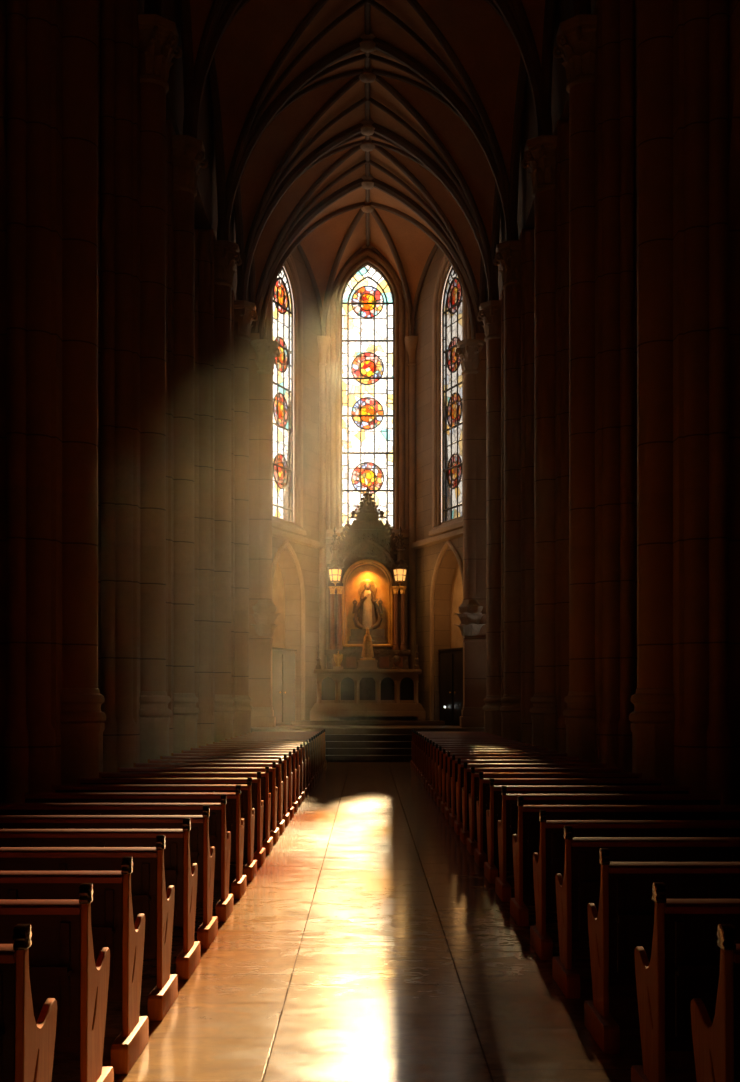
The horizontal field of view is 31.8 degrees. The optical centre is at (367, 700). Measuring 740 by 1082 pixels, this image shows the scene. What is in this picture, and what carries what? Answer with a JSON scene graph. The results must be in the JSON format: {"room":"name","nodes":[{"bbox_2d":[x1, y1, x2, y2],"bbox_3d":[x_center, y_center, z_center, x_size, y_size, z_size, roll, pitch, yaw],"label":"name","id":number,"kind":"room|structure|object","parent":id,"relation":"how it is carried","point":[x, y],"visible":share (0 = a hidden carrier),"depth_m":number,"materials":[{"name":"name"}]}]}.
{"room":"house of worship","nodes":[
{"label":"house of worship","id":0,"kind":"room"},
{"bbox_2d":[0,0,100,802],"bbox_3d":[-4.300,-4.650,16.000,0.400,12.700,46.000,0,0,0],"label":"wall","id":1,"kind":"structure","parent":0,"point":[3,3],"depth_m":14.90,"materials":[{"name":"stone"}]},
{"bbox_2d":[138,0,236,297],"bbox_3d":[-4.060,-13.860,16.250,0.880,5.880,46.500,0,0,0],"label":"wall","id":2,"kind":"structure","parent":0,"point":[205,202],"depth_m":28.83,"materials":[{"name":"stone"}]},
{"bbox_2d":[247,281,248,300],"bbox_3d":[-5.865,-7.550,39.300,5.070,18.500,0.400,0,0,0],"label":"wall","id":3,"kind":"structure","parent":0,"point":[248,281],"depth_m":39.10,"materials":[{"name":"brown stone"}]},
{"bbox_2d":[264,247,323,725],"bbox_3d":[-2.697,-7.550,41.745,0.970,18.500,5.133,0,0,21],"label":"wall","id":4,"kind":"structure","parent":0,"point":[296,545],"depth_m":42.40,"materials":[{"name":"stone"}]},
{"bbox_2d":[273,267,292,521],"bbox_3d":[-2.741,-9.778,41.088,0.072,8.113,1.790,0,0,21],"label":"window","id":5,"kind":"structure","parent":4,"relation":"in","point":[280,462],"depth_m":41.28,"materials":[{"name":"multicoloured glass"}]},
{"bbox_2d":[317,336,330,668],"bbox_3d":[-1.520,-5.735,43.860,0.560,13.030,0.560,0,0,0],"label":"column","id":6,"kind":"structure","parent":4,"relation":"attached to","point":[324,342],"depth_m":43.76,"materials":[{"name":"stone"}]},
{"bbox_2d":[144,0,590,338],"bbox_3d":[0.000,-13.327,18.542,7.407,5.303,51.085,0,0,0],"label":"ceiling","id":7,"kind":"structure","parent":0,"point":[394,127],"depth_m":32.82,"materials":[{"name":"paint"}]},
{"bbox_2d":[326,244,408,668],"bbox_3d":[0.000,-7.550,44.265,3.200,18.500,0.970,0,0,0],"label":"wall","id":8,"kind":"structure","parent":0,"point":[367,256],"depth_m":43.91,"materials":[{"name":"stone"}]},
{"bbox_2d":[341,264,393,526],"bbox_3d":[0.000,-10.353,44.071,1.839,8.963,0.072,0,0,0],"label":"window","id":9,"kind":"structure","parent":8,"relation":"in","point":[366,305],"depth_m":44.08,"materials":[{"name":"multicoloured glass"}]},
{"bbox_2d":[251,725,484,734],"bbox_3d":[0.000,1.390,41.700,16.800,1.220,8.600,0,0,0],"label":"floor","id":10,"kind":"structure","parent":0,"point":[329,730],"depth_m":37.40,"materials":[{"name":"brown stone"}]},
{"bbox_2d":[249,333,280,726],"bbox_3d":[-3.160,-5.060,38.700,1.220,11.680,1.081,0,0,0],"label":"column","id":11,"kind":"structure","parent":10,"relation":"on","point":[262,352],"depth_m":38.48,"materials":[{"name":"stone"}]},
{"bbox_2d":[272,647,296,725],"bbox_3d":[-2.757,-0.450,41.337,0.190,2.460,2.280,0,0,21],"label":"door","id":12,"kind":"structure","parent":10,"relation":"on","point":[283,659],"depth_m":41.42,"materials":[{"name":"brown wood"}]},
{"bbox_2d":[290,720,444,725],"bbox_3d":[0.000,0.705,42.575,4.892,0.150,2.750,0,0,0],"label":"platform","id":13,"kind":"object","parent":10,"relation":"on","point":[302,722],"visible":0.76,"depth_m":41.20,"materials":[{"name":"brown stone"}]},
{"bbox_2d":[310,669,424,720],"bbox_3d":[0.000,-0.190,41.940,3.680,1.640,1.120,0,0,0],"label":"stone altar","id":14,"kind":"object","parent":13,"relation":"on","point":[342,694],"visible":1,"depth_m":41.47,"materials":[{"name":"brown stone"}]},
{"bbox_2d":[315,644,320,668],"bbox_3d":[-1.600,-1.430,42.100,0.180,0.840,0.171,0,0,0],"label":"finial","id":15,"kind":"object","parent":14,"relation":"on","point":[318,659],"visible":0.96,"depth_m":42.05,"materials":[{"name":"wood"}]},
{"bbox_2d":[333,651,342,668],"bbox_3d":[-0.950,-1.313,41.950,0.320,0.606,0.240,0,0,0],"label":"angel","id":16,"kind":"object","parent":14,"relation":"on","point":[338,658],"visible":0.98,"depth_m":41.92,"materials":[{"name":"stone"}]},
{"bbox_2d":[357,627,377,668],"bbox_3d":[0.000,-1.700,41.850,0.680,1.380,0.400,0,0,0],"label":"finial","id":17,"kind":"object","parent":14,"relation":"on","point":[367,662],"visible":1,"depth_m":41.77,"materials":[{"name":"stone"}]},
{"bbox_2d":[391,651,401,668],"bbox_3d":[0.930,-1.310,41.950,0.340,0.600,0.340,0,0,0],"label":"stone urn","id":18,"kind":"object","parent":14,"relation":"on","point":[396,660],"visible":0.96,"depth_m":41.85,"materials":[{"name":"brown stone"}]},
{"bbox_2d":[414,645,419,668],"bbox_3d":[1.600,-1.430,42.100,0.180,0.840,0.171,0,0,0],"label":"finial","id":19,"kind":"object","parent":14,"relation":"on","point":[416,666],"visible":0.94,"depth_m":42.06,"materials":[{"name":"brown wood"}]},
{"bbox_2d":[325,486,410,668],"bbox_3d":[0.000,-3.253,43.140,2.840,7.766,0.740,0,0,0],"label":"altarpiece","id":20,"kind":"object","parent":13,"relation":"on","point":[367,539],"visible":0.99,"depth_m":43.01,"materials":[{"name":"brown wood"}]},
{"bbox_2d":[328,563,341,585],"bbox_3d":[-1.059,-4.147,42.550,0.417,0.740,0.479,0,0,-30],"label":"wall lantern","id":21,"kind":"object","parent":20,"relation":"attached to","point":[335,572],"visible":1,"depth_m":42.43,"materials":[{"name":"yellow glass"}]},
{"bbox_2d":[347,565,387,643],"bbox_3d":[0.000,-3.193,43.221,1.380,2.668,0.434,0,0,0],"label":"relief","id":22,"kind":"object","parent":20,"relation":"attached to","point":[367,585],"visible":1,"depth_m":43.28,"materials":[{"name":"gold metal"}]},
{"bbox_2d":[353,599,381,629],"bbox_3d":[0.001,-2.885,43.240,0.993,1.055,0.300,0,0,0],"label":"drapery","id":23,"kind":"object","parent":22,"relation":"hanging from","point":[366,612],"depth_m":43.20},
{"bbox_2d":[393,564,406,585],"bbox_3d":[1.061,-4.147,42.550,0.417,0.740,0.479,0,0,-30],"label":"wall lantern","id":24,"kind":"object","parent":20,"relation":"attached to","point":[399,572],"visible":1,"depth_m":42.43,"materials":[{"name":"yellow glass"}]},
{"bbox_2d":[438,647,462,725],"bbox_3d":[2.757,-0.450,41.337,0.190,2.460,2.280,0,0,-21],"label":"door","id":25,"kind":"structure","parent":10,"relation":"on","point":[451,659],"depth_m":41.44,"materials":[{"name":"brown wood"}]},
{"bbox_2d":[454,333,485,726],"bbox_3d":[3.160,-5.060,38.700,1.220,11.680,1.081,0,0,0],"label":"column","id":26,"kind":"structure","parent":10,"relation":"on","point":[471,352],"depth_m":38.47,"materials":[{"name":"stone"}]},
{"bbox_2d":[51,762,696,1081],"bbox_3d":[0.000,1.850,14.650,16.800,0.300,43.300,0,0,0],"label":"floor","id":27,"kind":"structure","parent":0,"point":[369,943],"depth_m":7.96,"materials":[{"name":"stone"}]},
{"bbox_2d":[0,924,56,1081],"bbox_3d":[-2.065,1.216,4.367,1.950,0.968,0.615,0,0,0],"label":"pew","id":28,"kind":"object","parent":27,"relation":"on","point":[27,1045],"visible":1,"depth_m":4.23,"materials":[{"name":"brown wood"}]},
{"bbox_2d":[2,0,105,802],"bbox_3d":[-3.551,-4.600,15.400,1.178,12.600,1.640,0,0,0],"label":"stone column","id":29,"kind":"structure","parent":27,"relation":"on","point":[53,731],"depth_m":14.88,"materials":[{"name":"stone"}]},
{"bbox_2d":[0,883,113,1081],"bbox_3d":[-2.065,1.216,5.327,1.950,0.968,0.615,0,0,0],"label":"pew","id":30,"kind":"object","parent":27,"relation":"on","point":[62,966],"visible":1,"depth_m":5.18,"materials":[{"name":"brown wood"}]},
{"bbox_2d":[0,856,148,1073],"bbox_3d":[-2.065,1.216,6.218,1.950,0.968,0.615,0,0,0],"label":"pew","id":31,"kind":"object","parent":27,"relation":"on","point":[113,926],"visible":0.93,"depth_m":6.08,"materials":[{"name":"brown wood"}]},
{"bbox_2d":[0,835,177,1020],"bbox_3d":[-2.065,1.216,7.207,1.950,0.968,0.615,0,0,0],"label":"pew","id":32,"kind":"object","parent":27,"relation":"on","point":[150,897],"visible":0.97,"depth_m":7.07,"materials":[{"name":"brown wood"}]},
{"bbox_2d":[0,818,200,979],"bbox_3d":[-2.065,1.216,8.227,1.950,0.968,0.615,0,0,0],"label":"pew","id":33,"kind":"object","parent":27,"relation":"on","point":[179,872],"visible":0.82,"depth_m":8.09,"materials":[{"name":"brown wood"}]},
{"bbox_2d":[0,805,217,948],"bbox_3d":[-2.065,1.216,9.207,1.950,0.968,0.615,0,0,0],"label":"pew","id":34,"kind":"object","parent":27,"relation":"on","point":[201,853],"visible":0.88,"depth_m":9.07,"materials":[{"name":"brown wood"}]},
{"bbox_2d":[0,794,232,921],"bbox_3d":[-2.065,1.216,10.307,1.950,0.968,0.615,0,0,0],"label":"pew","id":35,"kind":"object","parent":27,"relation":"on","point":[219,837],"visible":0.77,"depth_m":10.17,"materials":[{"name":"brown wood"}]},
{"bbox_2d":[21,785,246,898],"bbox_3d":[-2.065,1.216,11.457,1.950,0.968,0.615,0,0,0],"label":"pew","id":36,"kind":"object","parent":27,"relation":"on","point":[234,823],"visible":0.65,"depth_m":11.31,"materials":[{"name":"brown wood"}]},
{"bbox_2d":[101,0,182,771],"bbox_3d":[-3.551,-4.600,20.600,1.178,12.600,1.640,0,0,0],"label":"stone column","id":37,"kind":"structure","parent":27,"relation":"on","point":[137,48],"depth_m":20.08,"materials":[{"name":"stone"}]},
{"bbox_2d":[52,777,256,880],"bbox_3d":[-2.065,1.216,12.557,1.950,0.968,0.615,0,0,0],"label":"pew","id":38,"kind":"object","parent":27,"relation":"on","point":[247,812],"visible":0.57,"depth_m":12.41,"materials":[{"name":"brown wood"}]},
{"bbox_2d":[77,771,265,866],"bbox_3d":[-2.065,1.216,13.637,1.950,0.968,0.615,0,0,0],"label":"pew","id":39,"kind":"object","parent":27,"relation":"on","point":[257,803],"visible":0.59,"depth_m":13.49,"materials":[{"name":"brown wood"}]},
{"bbox_2d":[99,766,272,853],"bbox_3d":[-2.065,1.216,14.717,1.950,0.968,0.615,0,0,0],"label":"pew","id":40,"kind":"object","parent":27,"relation":"on","point":[267,843],"visible":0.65,"depth_m":14.57,"materials":[{"name":"brown wood"}]},
{"bbox_2d":[166,120,207,755],"bbox_3d":[-3.671,-4.600,24.900,1.178,12.600,1.640,0,0,0],"label":"stone column","id":41,"kind":"structure","parent":27,"relation":"on","point":[185,154],"depth_m":24.64,"materials":[{"name":"stone"}]},
{"bbox_2d":[117,762,278,843],"bbox_3d":[-2.065,1.216,15.797,1.950,0.968,0.615,0,0,0],"label":"pew","id":42,"kind":"object","parent":27,"relation":"on","point":[273,789],"visible":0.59,"depth_m":15.65,"materials":[{"name":"brown wood"}]},
{"bbox_2d":[133,758,284,833],"bbox_3d":[-2.065,1.216,16.878,1.950,0.968,0.615,0,0,0],"label":"pew","id":43,"kind":"object","parent":27,"relation":"on","point":[279,783],"visible":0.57,"depth_m":16.72,"materials":[{"name":"brown wood"}]},
{"bbox_2d":[194,229,241,747],"bbox_3d":[-3.551,-4.600,30.500,1.178,12.600,1.640,0,0,0],"label":"stone column","id":44,"kind":"structure","parent":27,"relation":"on","point":[215,261],"depth_m":29.98,"materials":[{"name":"stone"}]},
{"bbox_2d":[148,754,289,825],"bbox_3d":[-2.065,1.216,17.957,1.950,0.968,0.615,0,0,0],"label":"pew","id":45,"kind":"object","parent":27,"relation":"on","point":[286,816],"visible":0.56,"depth_m":17.81,"materials":[{"name":"brown wood"}]},
{"bbox_2d":[160,751,293,818],"bbox_3d":[-2.065,1.216,19.038,1.950,0.968,0.615,0,0,0],"label":"pew","id":46,"kind":"object","parent":27,"relation":"on","point":[290,810],"visible":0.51,"depth_m":18.88,"materials":[{"name":"brown wood"}]},
{"bbox_2d":[171,749,297,812],"bbox_3d":[-2.065,1.216,20.117,1.950,0.968,0.615,0,0,0],"label":"pew","id":47,"kind":"object","parent":27,"relation":"on","point":[293,770],"visible":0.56,"depth_m":19.96,"materials":[{"name":"brown wood"}]},
{"bbox_2d":[181,746,301,806],"bbox_3d":[-2.065,1.216,21.198,1.950,0.968,0.615,0,0,0],"label":"pew","id":48,"kind":"object","parent":27,"relation":"on","point":[297,766],"visible":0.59,"depth_m":21.04,"materials":[{"name":"brown wood"}]},
{"bbox_2d":[231,290,257,736],"bbox_3d":[-3.551,-4.600,35.000,1.178,12.600,1.640,0,0,0],"label":"stone column","id":49,"kind":"structure","parent":27,"relation":"on","point":[242,311],"depth_m":34.75,"materials":[{"name":"stone"}]},
{"bbox_2d":[191,744,304,801],"bbox_3d":[-2.065,1.216,22.277,1.950,0.968,0.615,0,0,0],"label":"pew","id":50,"kind":"object","parent":27,"relation":"on","point":[302,793],"visible":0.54,"depth_m":22.13,"materials":[{"name":"brown wood"}]},
{"bbox_2d":[199,742,307,796],"bbox_3d":[-2.065,1.216,23.358,1.950,0.968,0.615,0,0,0],"label":"pew","id":51,"kind":"object","parent":27,"relation":"on","point":[305,788],"visible":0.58,"depth_m":23.21,"materials":[{"name":"brown wood"}]},
{"bbox_2d":[206,740,309,792],"bbox_3d":[-2.065,1.216,24.438,1.950,0.968,0.615,0,0,0],"label":"pew","id":52,"kind":"object","parent":27,"relation":"on","point":[306,746],"visible":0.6,"depth_m":24.29,"materials":[{"name":"brown wood"}]},
{"bbox_2d":[213,738,312,788],"bbox_3d":[-2.065,1.216,25.517,1.950,0.968,0.615,0,0,0],"label":"pew","id":53,"kind":"object","parent":27,"relation":"on","point":[309,742],"visible":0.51,"depth_m":25.38,"materials":[{"name":"brown wood"}]},
{"bbox_2d":[219,737,314,784],"bbox_3d":[-2.065,1.216,26.598,1.950,0.968,0.615,0,0,0],"label":"pew","id":54,"kind":"object","parent":27,"relation":"on","point":[312,752],"visible":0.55,"depth_m":26.45,"materials":[{"name":"brown wood"}]},
{"bbox_2d":[225,736,316,781],"bbox_3d":[-2.065,1.216,27.677,1.950,0.968,0.615,0,0,0],"label":"pew","id":55,"kind":"object","parent":27,"relation":"on","point":[314,750],"visible":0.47,"depth_m":27.53,"materials":[{"name":"brown wood"}]},
{"bbox_2d":[231,734,318,778],"bbox_3d":[-2.065,1.216,28.758,1.950,0.968,0.615,0,0,0],"label":"pew","id":56,"kind":"object","parent":27,"relation":"on","point":[316,748],"visible":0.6,"depth_m":28.61,"materials":[{"name":"brown wood"}]},
{"bbox_2d":[236,733,320,775],"bbox_3d":[-2.065,1.216,29.837,1.950,0.968,0.615,0,0,0],"label":"pew","id":57,"kind":"object","parent":27,"relation":"on","point":[318,747],"visible":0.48,"depth_m":29.70,"materials":[{"name":"brown wood"}]},
{"bbox_2d":[240,732,321,772],"bbox_3d":[-2.065,1.216,30.918,1.950,0.968,0.615,0,0,0],"label":"pew","id":58,"kind":"object","parent":27,"relation":"on","point":[320,766],"visible":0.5,"depth_m":30.76,"materials":[{"name":"brown wood"}]},
{"bbox_2d":[245,731,323,770],"bbox_3d":[-2.065,1.216,31.997,1.950,0.968,0.615,0,0,0],"label":"pew","id":59,"kind":"object","parent":27,"relation":"on","point":[322,765],"visible":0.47,"depth_m":31.84,"materials":[{"name":"brown wood"}]},
{"bbox_2d":[249,730,324,767],"bbox_3d":[-2.065,1.216,33.078,1.950,0.968,0.615,0,0,0],"label":"pew","id":60,"kind":"object","parent":27,"relation":"on","point":[323,762],"visible":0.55,"depth_m":32.91,"materials":[{"name":"brown wood"}]},
{"bbox_2d":[252,729,325,765],"bbox_3d":[-2.065,1.216,34.157,1.950,0.968,0.615,0,0,0],"label":"pew","id":61,"kind":"object","parent":27,"relation":"on","point":[324,729],"visible":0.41,"depth_m":33.99,"materials":[{"name":"brown wood"}]},
{"bbox_2d":[325,735,411,761],"bbox_3d":[0.000,1.332,36.815,8.180,0.736,1.290,0,0,0],"label":"steps","id":62,"kind":"structure","parent":27,"relation":"on","point":[339,748],"depth_m":36.50,"materials":[{"name":"stone"}]},
{"bbox_2d":[411,729,484,765],"bbox_3d":[2.110,1.216,34.078,1.950,0.968,0.615,0,0,0],"label":"pew","id":63,"kind":"object","parent":27,"relation":"on","point":[412,729],"visible":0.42,"depth_m":33.92,"materials":[{"name":"brown wood"}]},
{"bbox_2d":[412,730,488,767],"bbox_3d":[2.110,1.216,32.998,1.950,0.968,0.615,0,0,0],"label":"pew","id":64,"kind":"object","parent":27,"relation":"on","point":[413,762],"visible":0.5,"depth_m":32.83,"materials":[{"name":"brown wood"}]},
{"bbox_2d":[413,731,492,770],"bbox_3d":[2.110,1.216,31.918,1.950,0.968,0.615,0,0,0],"label":"pew","id":65,"kind":"object","parent":27,"relation":"on","point":[415,744],"visible":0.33,"depth_m":31.76,"materials":[{"name":"brown wood"}]},
{"bbox_2d":[415,732,496,772],"bbox_3d":[2.110,1.216,30.837,1.950,0.968,0.615,0,0,0],"label":"pew","id":66,"kind":"object","parent":27,"relation":"on","point":[416,766],"visible":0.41,"depth_m":30.69,"materials":[{"name":"brown wood"}]},
{"bbox_2d":[417,733,501,775],"bbox_3d":[2.110,1.216,29.758,1.950,0.968,0.615,0,0,0],"label":"pew","id":67,"kind":"object","parent":27,"relation":"on","point":[418,769],"visible":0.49,"depth_m":29.62,"materials":[{"name":"brown wood"}]},
{"bbox_2d":[419,734,506,778],"bbox_3d":[2.110,1.216,28.677,1.950,0.968,0.615,0,0,0],"label":"pew","id":68,"kind":"object","parent":27,"relation":"on","point":[420,771],"visible":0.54,"depth_m":28.52,"materials":[{"name":"brown wood"}]},
{"bbox_2d":[421,736,511,781],"bbox_3d":[2.110,1.216,27.598,1.950,0.968,0.615,0,0,0],"label":"pew","id":69,"kind":"object","parent":27,"relation":"on","point":[423,741],"visible":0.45,"depth_m":27.46,"materials":[{"name":"brown wood"}]},
{"bbox_2d":[423,737,517,784],"bbox_3d":[2.110,1.216,26.517,1.950,0.968,0.615,0,0,0],"label":"pew","id":70,"kind":"object","parent":27,"relation":"on","point":[425,740],"visible":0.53,"depth_m":26.38,"materials":[{"name":"brown wood"}]},
{"bbox_2d":[425,739,524,788],"bbox_3d":[2.110,1.216,25.438,1.950,0.968,0.615,0,0,0],"label":"pew","id":71,"kind":"object","parent":27,"relation":"on","point":[428,744],"visible":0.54,"depth_m":25.29,"materials":[{"name":"brown wood"}]},
{"bbox_2d":[428,740,531,792],"bbox_3d":[2.110,1.216,24.358,1.950,0.968,0.615,0,0,0],"label":"pew","id":72,"kind":"object","parent":27,"relation":"on","point":[430,741],"visible":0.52,"depth_m":24.21,"materials":[{"name":"brown wood"}]},
{"bbox_2d":[430,742,539,796],"bbox_3d":[2.110,1.216,23.277,1.950,0.968,0.615,0,0,0],"label":"pew","id":73,"kind":"object","parent":27,"relation":"on","point":[432,789],"visible":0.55,"depth_m":23.13,"materials":[{"name":"brown wood"}]},
{"bbox_2d":[477,290,503,735],"bbox_3d":[3.551,-4.600,35.000,1.178,12.600,1.640,0,0,0],"label":"stone column","id":74,"kind":"structure","parent":27,"relation":"on","point":[492,311],"depth_m":34.75,"materials":[{"name":"stone"}]},
{"bbox_2d":[433,744,547,801],"bbox_3d":[2.110,1.216,22.198,1.950,0.968,0.615,0,0,0],"label":"pew","id":75,"kind":"object","parent":27,"relation":"on","point":[435,794],"visible":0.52,"depth_m":22.04,"materials":[{"name":"brown wood"}]},
{"bbox_2d":[437,746,556,806],"bbox_3d":[2.110,1.216,21.117,1.950,0.968,0.615,0,0,0],"label":"pew","id":76,"kind":"object","parent":27,"relation":"on","point":[440,766],"visible":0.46,"depth_m":20.97,"materials":[{"name":"brown wood"}]},
{"bbox_2d":[440,749,566,812],"bbox_3d":[2.110,1.216,20.038,1.950,0.968,0.615,0,0,0],"label":"pew","id":77,"kind":"object","parent":27,"relation":"on","point":[443,803],"visible":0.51,"depth_m":19.89,"materials":[{"name":"brown wood"}]},
{"bbox_2d":[444,751,578,818],"bbox_3d":[2.110,1.216,18.957,1.950,0.968,0.615,0,0,0],"label":"pew","id":78,"kind":"object","parent":27,"relation":"on","point":[447,810],"visible":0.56,"depth_m":18.80,"materials":[{"name":"brown wood"}]},
{"bbox_2d":[493,229,534,743],"bbox_3d":[3.551,-4.600,30.500,1.178,12.600,1.640,0,0,0],"label":"stone column","id":79,"kind":"structure","parent":27,"relation":"on","point":[516,258],"depth_m":30.20,"materials":[{"name":"stone"}]},
{"bbox_2d":[449,755,591,826],"bbox_3d":[2.110,1.216,17.878,1.950,0.968,0.615,0,0,0],"label":"pew","id":80,"kind":"object","parent":27,"relation":"on","point":[452,817],"visible":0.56,"depth_m":17.73,"materials":[{"name":"brown wood"}]},
{"bbox_2d":[454,758,605,834],"bbox_3d":[2.110,1.216,16.797,1.950,0.968,0.615,0,0,0],"label":"pew","id":81,"kind":"object","parent":27,"relation":"on","point":[458,825],"visible":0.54,"depth_m":16.66,"materials":[{"name":"brown wood"}]},
{"bbox_2d":[460,762,622,843],"bbox_3d":[2.110,1.216,15.717,1.950,0.968,0.615,0,0,0],"label":"pew","id":82,"kind":"object","parent":27,"relation":"on","point":[464,833],"visible":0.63,"depth_m":15.57,"materials":[{"name":"brown wood"}]},
{"bbox_2d":[521,120,568,752],"bbox_3d":[3.551,-4.600,24.900,1.178,12.600,1.640,0,0,0],"label":"stone column","id":83,"kind":"structure","parent":27,"relation":"on","point":[546,156],"depth_m":24.64,"materials":[{"name":"stone"}]},
{"bbox_2d":[467,766,641,854],"bbox_3d":[2.110,1.216,14.637,1.950,0.968,0.615,0,0,0],"label":"pew","id":84,"kind":"object","parent":27,"relation":"on","point":[472,844],"visible":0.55,"depth_m":14.49,"materials":[{"name":"brown wood"}]},
{"bbox_2d":[474,772,663,867],"bbox_3d":[2.110,1.216,13.557,1.950,0.968,0.615,0,0,0],"label":"pew","id":85,"kind":"object","parent":27,"relation":"on","point":[483,804],"visible":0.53,"depth_m":13.42,"materials":[{"name":"brown wood"}]},
{"bbox_2d":[484,778,691,883],"bbox_3d":[2.110,1.216,12.408,1.950,0.968,0.615,0,0,0],"label":"pew","id":86,"kind":"object","parent":27,"relation":"on","point":[494,813],"visible":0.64,"depth_m":12.26,"materials":[{"name":"brown wood"}]},
{"bbox_2d":[553,0,633,772],"bbox_3d":[3.551,-4.600,20.600,1.178,12.600,1.640,0,0,0],"label":"stone column","id":87,"kind":"structure","parent":27,"relation":"on","point":[597,48],"depth_m":20.08,"materials":[{"name":"stone"}]},
{"bbox_2d":[495,786,723,901],"bbox_3d":[2.110,1.216,11.307,1.950,0.968,0.615,0,0,0],"label":"pew","id":88,"kind":"object","parent":27,"relation":"on","point":[508,824],"visible":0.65,"depth_m":11.17,"materials":[{"name":"brown wood"}]},
{"bbox_2d":[510,796,739,925],"bbox_3d":[2.110,1.216,10.107,1.950,0.968,0.615,0,0,0],"label":"pew","id":89,"kind":"object","parent":27,"relation":"on","point":[526,842],"visible":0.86,"depth_m":9.97,"materials":[{"name":"brown wood"}]},
{"bbox_2d":[530,810,739,959],"bbox_3d":[2.110,1.216,8.828,1.950,0.968,0.615,0,0,0],"label":"pew","id":90,"kind":"object","parent":27,"relation":"on","point":[549,862],"visible":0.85,"depth_m":8.69,"materials":[{"name":"brown wood"}]},
{"bbox_2d":[552,826,739,998],"bbox_3d":[2.110,1.216,7.728,1.950,0.968,0.615,0,0,0],"label":"pew","id":91,"kind":"object","parent":27,"relation":"on","point":[579,886],"visible":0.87,"depth_m":7.58,"materials":[{"name":"brown wood"}]},
{"bbox_2d":[584,848,739,1053],"bbox_3d":[2.110,1.216,6.558,1.950,0.968,0.615,0,0,0],"label":"pew","id":92,"kind":"object","parent":27,"relation":"on","point":[623,921],"visible":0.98,"depth_m":6.42,"materials":[{"name":"brown wood"}]},
{"bbox_2d":[629,0,732,804],"bbox_3d":[3.551,-4.600,15.400,1.178,12.600,1.640,0,0,0],"label":"stone column","id":93,"kind":"structure","parent":27,"relation":"on","point":[682,735],"depth_m":14.87,"materials":[{"name":"stone"}]},
{"bbox_2d":[631,882,739,1081],"bbox_3d":[2.110,1.216,5.348,1.950,0.968,0.615,0,0,0],"label":"pew","id":94,"kind":"object","parent":27,"relation":"on","point":[684,965],"visible":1,"depth_m":5.20,"materials":[{"name":"brown wood"}]},
{"bbox_2d":[690,924,739,1081],"bbox_3d":[2.110,1.216,4.367,1.950,0.968,0.615,0,0,0],"label":"pew","id":95,"kind":"object","parent":27,"relation":"on","point":[716,1046],"visible":1,"depth_m":4.25,"materials":[{"name":"brown wood"}]},
{"bbox_2d":[411,247,470,725],"bbox_3d":[2.697,-7.550,41.745,0.970,18.500,5.133,0,0,-21],"label":"wall","id":96,"kind":"structure","parent":0,"point":[438,545],"depth_m":42.44,"materials":[{"name":"stone"}]},
{"bbox_2d":[404,336,417,668],"bbox_3d":[1.520,-5.735,43.860,0.560,13.030,0.560,0,0,0],"label":"column","id":97,"kind":"structure","parent":96,"relation":"attached to","point":[411,342],"depth_m":43.75,"materials":[{"name":"stone"}]},
{"bbox_2d":[442,267,461,521],"bbox_3d":[2.741,-9.778,41.088,0.072,8.113,1.790,0,0,-21],"label":"window","id":98,"kind":"structure","parent":96,"relation":"in","point":[452,297],"depth_m":41.28,"materials":[{"name":"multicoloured glass"}]},
{"bbox_2d":[498,0,596,297],"bbox_3d":[4.060,-13.860,16.250,0.880,5.880,46.500,0,0,0],"label":"wall","id":99,"kind":"structure","parent":0,"point":[559,95],"depth_m":28.71,"materials":[{"name":"stone"}]},
{"bbox_2d":[634,0,739,804],"bbox_3d":[4.300,-4.650,16.000,0.400,12.700,46.000,0,0,0],"label":"wall","id":100,"kind":"structure","parent":0,"point":[734,5],"depth_m":14.90,"materials":[{"name":"stone"}]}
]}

